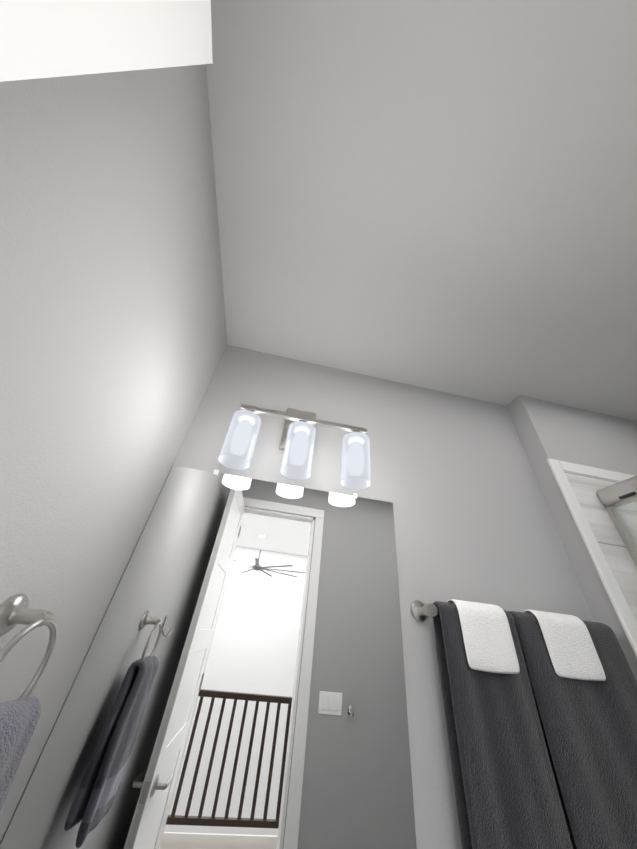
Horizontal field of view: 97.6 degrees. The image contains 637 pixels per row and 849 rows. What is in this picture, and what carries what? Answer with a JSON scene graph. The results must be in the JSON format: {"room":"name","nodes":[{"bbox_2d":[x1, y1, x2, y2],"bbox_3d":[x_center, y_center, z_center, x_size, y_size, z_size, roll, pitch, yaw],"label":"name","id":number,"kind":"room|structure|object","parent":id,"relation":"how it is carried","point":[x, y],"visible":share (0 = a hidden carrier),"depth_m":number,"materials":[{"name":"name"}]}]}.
{"room":"bathroom","nodes":[
{"label":"bathroom","id":0,"kind":"room"},
{"bbox_2d":[0,64,226,842],"bbox_3d":[-0.526,0.176,0.009,0.160,2.740,1.660,11,-37,-6],"label":"wall","id":1,"kind":"structure","parent":0,"point":[113,339],"depth_m":0.56,"materials":[{"name":"grey paint"}]},
{"bbox_2d":[0,594,56,810],"bbox_3d":[-0.492,0.504,0.341,0.102,0.502,0.249,11,-37,-6],"label":"towel ring","id":2,"kind":"object","parent":1,"relation":"attached to","point":[19,718],"visible":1,"depth_m":0.44,"materials":[{"name":"silver metal"}]},
{"bbox_2d":[0,695,41,810],"bbox_3d":[-0.486,0.561,0.300,0.081,0.369,0.254,11,-37,-6],"label":"hand towel","id":3,"kind":"object","parent":2,"relation":"hanging from","point":[19,718],"depth_m":0.42,"materials":[{"name":"grey fabric"}]},
{"bbox_2d":[0,0,212,81],"bbox_3d":[-0.261,0.058,-0.446,0.159,2.420,0.687,11,-37,-6],"label":"door leaf","id":4,"kind":"structure","parent":1,"relation":"in","point":[47,38],"depth_m":0.30,"materials":[{"name":"white paint"}]},
{"bbox_2d":[0,345,636,848],"bbox_3d":[0.590,0.908,0.818,2.790,2.740,0.220,11,-37,-6],"label":"wall","id":5,"kind":"structure","parent":0,"point":[470,491],"depth_m":1.22,"materials":[{"name":"grey paint"}]},
{"bbox_2d":[0,465,416,848],"bbox_3d":[-0.171,0.661,0.785,0.876,1.083,0.008,11,-37,-6],"label":"vanity mirror","id":6,"kind":"object","parent":5,"relation":"attached to","point":[239,682],"visible":1,"depth_m":0.74,"materials":[{"name":"white mirror"}]},
{"bbox_2d":[218,404,370,489],"bbox_3d":[-0.070,0.047,1.155,0.571,0.366,0.162,11,-37,-6],"label":"sconce","id":7,"kind":"object","parent":5,"relation":"attached to","point":[297,441],"visible":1,"depth_m":1.06,"materials":[{"name":"clear glass"}]},
{"bbox_2d":[410,599,636,848],"bbox_3d":[0.622,0.928,0.727,0.681,0.758,0.113,11,-37,-6],"label":"towel bar","id":8,"kind":"object","parent":5,"relation":"attached to","point":[540,709],"visible":1,"depth_m":0.75,"materials":[{"name":"black fabric"}]},
{"bbox_2d":[504,610,636,848],"bbox_3d":[0.778,0.946,0.733,0.373,0.730,0.071,11,-37,-6],"label":"towel","id":9,"kind":"object","parent":8,"relation":"hanging from","point":[582,684],"depth_m":0.78,"materials":[{"name":"grey fabric"}]},
{"bbox_2d":[564,471,636,621],"bbox_3d":[1.450,1.044,0.793,0.806,1.874,0.010,11,-37,-6],"label":"wall tile","id":10,"kind":"structure","parent":5,"relation":"attached to","point":[616,553],"depth_m":1.16,"materials":[{"name":"white tile"}]},
{"bbox_2d":[206,0,636,420],"bbox_3d":[0.887,-0.706,0.994,2.790,0.100,1.900,11,-37,-6],"label":"ceiling","id":11,"kind":"structure","parent":0,"point":[439,195],"depth_m":0.91,"materials":[{"name":"grey paint"}]},
{"bbox_3d":[0.627,1.562,-0.696,2.790,0.100,1.900,11,-37,-6],"label":"floor","id":12,"kind":"structure","parent":0,"visible":0},
{"bbox_3d":[1.531,1.510,-0.496,0.757,0.385,1.554,11,-37,-6],"label":"bathtub","id":13,"kind":"object","parent":12,"relation":"on","visible":0},
{"bbox_2d":[597,475,636,566],"bbox_3d":[1.342,0.581,0.123,0.116,1.800,1.554,11,-37,-6],"label":"rail","id":14,"kind":"object","parent":13,"relation":"on","point":[614,497],"visible":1,"depth_m":1.16,"materials":[{"name":"silver metal"}]},
{"bbox_3d":[2.070,0.655,0.252,0.120,2.740,1.560,11,-37,-6],"label":"wall","id":15,"kind":"structure","parent":0,"visible":0},
{"bbox_2d":[547,458,636,657],"bbox_3d":[1.404,1.121,0.722,0.840,2.200,0.016,11,-37,-6],"label":"trim","id":16,"kind":"structure","parent":15,"relation":"attached to","point":[614,591],"depth_m":1.11,"materials":[{"name":"white"}]}
]}

